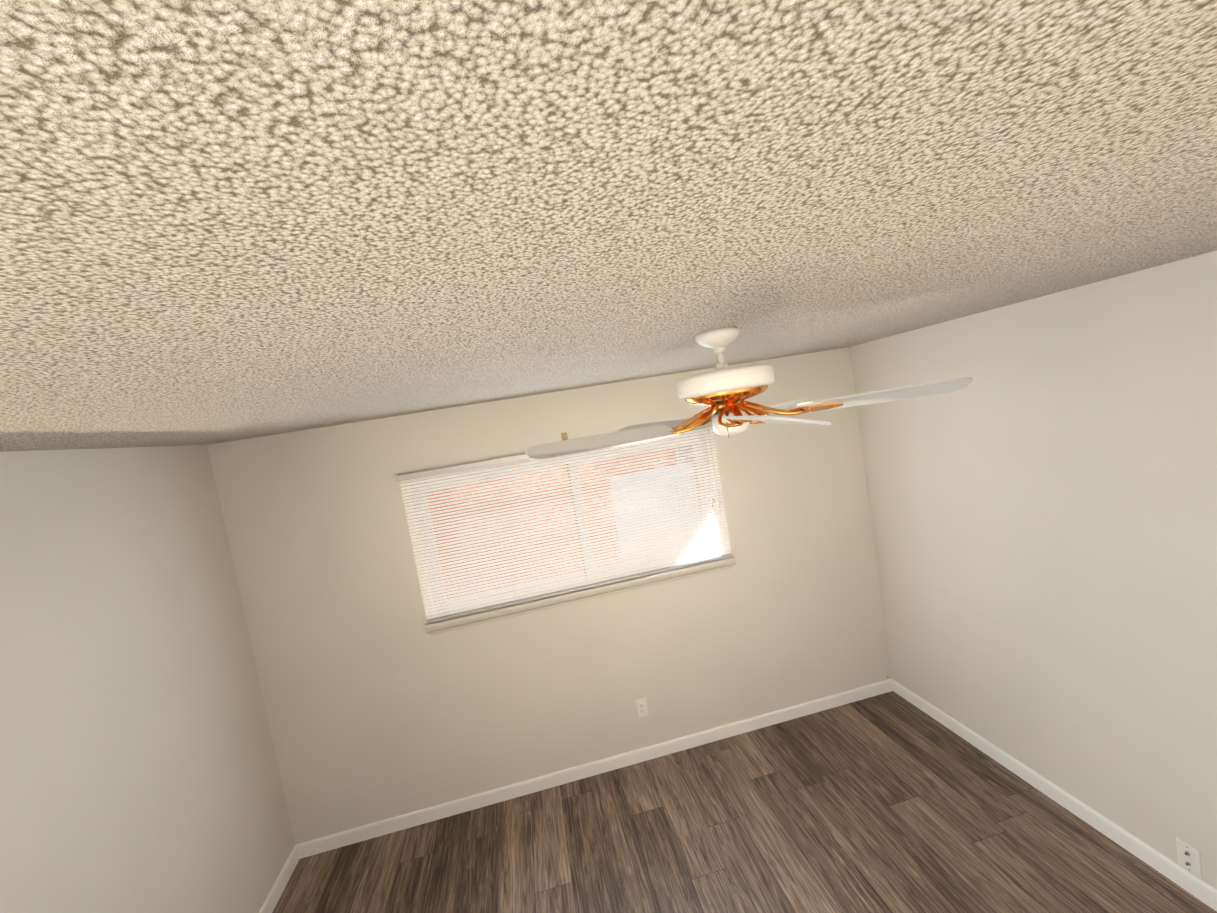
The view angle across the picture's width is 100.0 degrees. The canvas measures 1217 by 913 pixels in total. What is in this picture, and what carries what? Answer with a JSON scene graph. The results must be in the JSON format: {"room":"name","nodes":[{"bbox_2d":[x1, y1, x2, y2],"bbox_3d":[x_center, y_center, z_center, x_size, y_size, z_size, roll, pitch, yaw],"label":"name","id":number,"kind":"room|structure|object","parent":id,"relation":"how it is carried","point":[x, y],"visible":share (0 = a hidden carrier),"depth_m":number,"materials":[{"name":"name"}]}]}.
{"room":"empty bedroom","nodes":[
{"label":"empty bedroom","id":0,"kind":"room"},
{"bbox_2d":[0,445,294,912],"bbox_3d":[-1.783,1.221,1.237,0.150,2.440,3.634,-10,4,-10],"label":"wall","id":1,"kind":"structure","parent":0,"point":[139,771],"depth_m":2.02,"materials":[{"name":"paint"}]},
{"bbox_2d":[259,845,299,912],"bbox_3d":[-1.513,2.367,1.335,0.013,0.083,3.334,-10,4,-10],"label":"baseboard","id":2,"kind":"structure","parent":1,"relation":"attached to","point":[277,889],"depth_m":2.75,"materials":[{"name":"white wood"}]},
{"bbox_2d":[207,347,891,843],"bbox_3d":[-0.101,0.795,3.293,3.950,2.440,0.150,-10,4,-10],"label":"wall","id":3,"kind":"structure","parent":0,"point":[381,703],"depth_m":3.14,"materials":[{"name":"paint"}]},
{"bbox_2d":[561,432,567,440],"bbox_3d":[-0.268,-0.116,3.132,0.035,0.060,0.030,-10,4,-10],"label":"curtain bracket","id":4,"kind":"object","parent":3,"relation":"attached to","point":[564,436],"visible":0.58,"depth_m":3.13,"materials":[{"name":"brown"}]},
{"bbox_2d":[411,434,720,617],"bbox_3d":[-0.221,0.410,3.265,1.860,0.840,0.060,-10,4,-10],"label":"window","id":5,"kind":"structure","parent":3,"relation":"in","point":[562,504],"depth_m":3.23,"materials":[{"name":"white glass"}]},
{"bbox_2d":[395,421,731,623],"bbox_3d":[-0.203,0.379,3.150,1.966,0.896,0.056,-10,4,-10],"label":"window blind","id":6,"kind":"object","parent":5,"relation":"attached to","point":[419,476],"visible":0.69,"depth_m":3.14,"materials":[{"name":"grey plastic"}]},
{"bbox_2d":[425,556,735,634],"bbox_3d":[-0.130,0.862,3.216,1.965,0.078,0.107,-10,4,-10],"label":"window sill","id":7,"kind":"structure","parent":3,"relation":"attached to","point":[465,621],"depth_m":3.16,"materials":[{"name":"beige paint"}]},
{"bbox_2d":[295,679,892,858],"bbox_3d":[0.104,1.958,3.297,3.950,0.083,0.013,-10,4,-10],"label":"baseboard","id":8,"kind":"structure","parent":3,"relation":"attached to","point":[415,818],"depth_m":3.24,"materials":[{"name":"white wood"}]},
{"bbox_2d":[635,698,648,717],"bbox_3d":[0.217,1.628,3.305,0.072,0.118,0.009,-10,4,-10],"label":"electrical outlet","id":9,"kind":"object","parent":3,"relation":"attached to","point":[641,708],"visible":1,"depth_m":3.30,"materials":[{"name":"white plastic"}]},
{"bbox_2d":[0,0,1216,451],"bbox_3d":[0.000,-0.391,1.488,4.250,0.120,3.634,-10,4,-10],"label":"ceiling","id":10,"kind":"structure","parent":0,"point":[226,220],"depth_m":0.49,"materials":[{"name":"beige paint"}]},
{"bbox_2d":[526,327,972,460],"bbox_3d":[0.341,-0.225,1.607,1.242,0.335,1.259,-10,4,-10],"label":"ceiling fan","id":11,"kind":"object","parent":10,"relation":"hanging from","point":[723,391],"visible":1,"depth_m":1.52,"materials":[{"name":"white"}]},
{"bbox_2d":[272,691,1216,912],"bbox_3d":[0.413,2.119,1.671,4.250,0.100,3.634,-10,4,-10],"label":"floor","id":12,"kind":"structure","parent":0,"point":[891,802],"depth_m":2.63,"materials":[{"name":"brown wood"}]},
{"bbox_2d":[849,251,1216,889],"bbox_3d":[2.198,0.516,1.923,0.150,2.440,3.634,-10,4,-10],"label":"wall","id":13,"kind":"structure","parent":0,"point":[1042,490],"depth_m":2.25,"materials":[{"name":"paint"}]},
{"bbox_2d":[892,679,1216,910],"bbox_3d":[2.309,1.690,1.994,0.013,0.083,3.334,-10,4,-10],"label":"baseboard","id":14,"kind":"structure","parent":13,"relation":"attached to","point":[1191,883],"depth_m":2.42,"materials":[{"name":"white wood"}]},
{"bbox_2d":[1176,837,1201,879],"bbox_3d":[2.286,1.587,2.016,0.016,0.118,0.072,-10,4,-10],"label":"outlet","id":15,"kind":"object","parent":13,"relation":"attached to","point":[1188,857],"visible":1,"depth_m":2.01,"materials":[{"name":"white plastic"}]},
{"label":"outside","id":16,"kind":"structure","parent":0,"visible":0},
{"bbox_3d":[0.783,1.856,8.074,17.000,0.020,8.850,-10,4,-10],"label":"ground","id":17,"kind":"structure","parent":16,"visible":0},
{"bbox_2d":[426,448,676,598],"bbox_3d":[0.661,0.626,7.516,17.000,2.520,0.200,-10,4,-10],"label":"wall","id":18,"kind":"structure","parent":17,"relation":"on","point":[529,516],"depth_m":7.10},
{"bbox_2d":[608,448,702,561],"bbox_3d":[0.692,0.953,6.033,1.150,2.080,0.055,-10,4,-10],"label":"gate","id":19,"kind":"object","parent":17,"relation":"on","point":[656,507],"depth_m":5.97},
{"bbox_2d":[677,445,705,543],"bbox_3d":[1.303,0.718,6.695,0.060,2.250,1.650,-10,4,-10],"label":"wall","id":20,"kind":"structure","parent":17,"relation":"on","point":[686,462],"depth_m":7.00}
]}

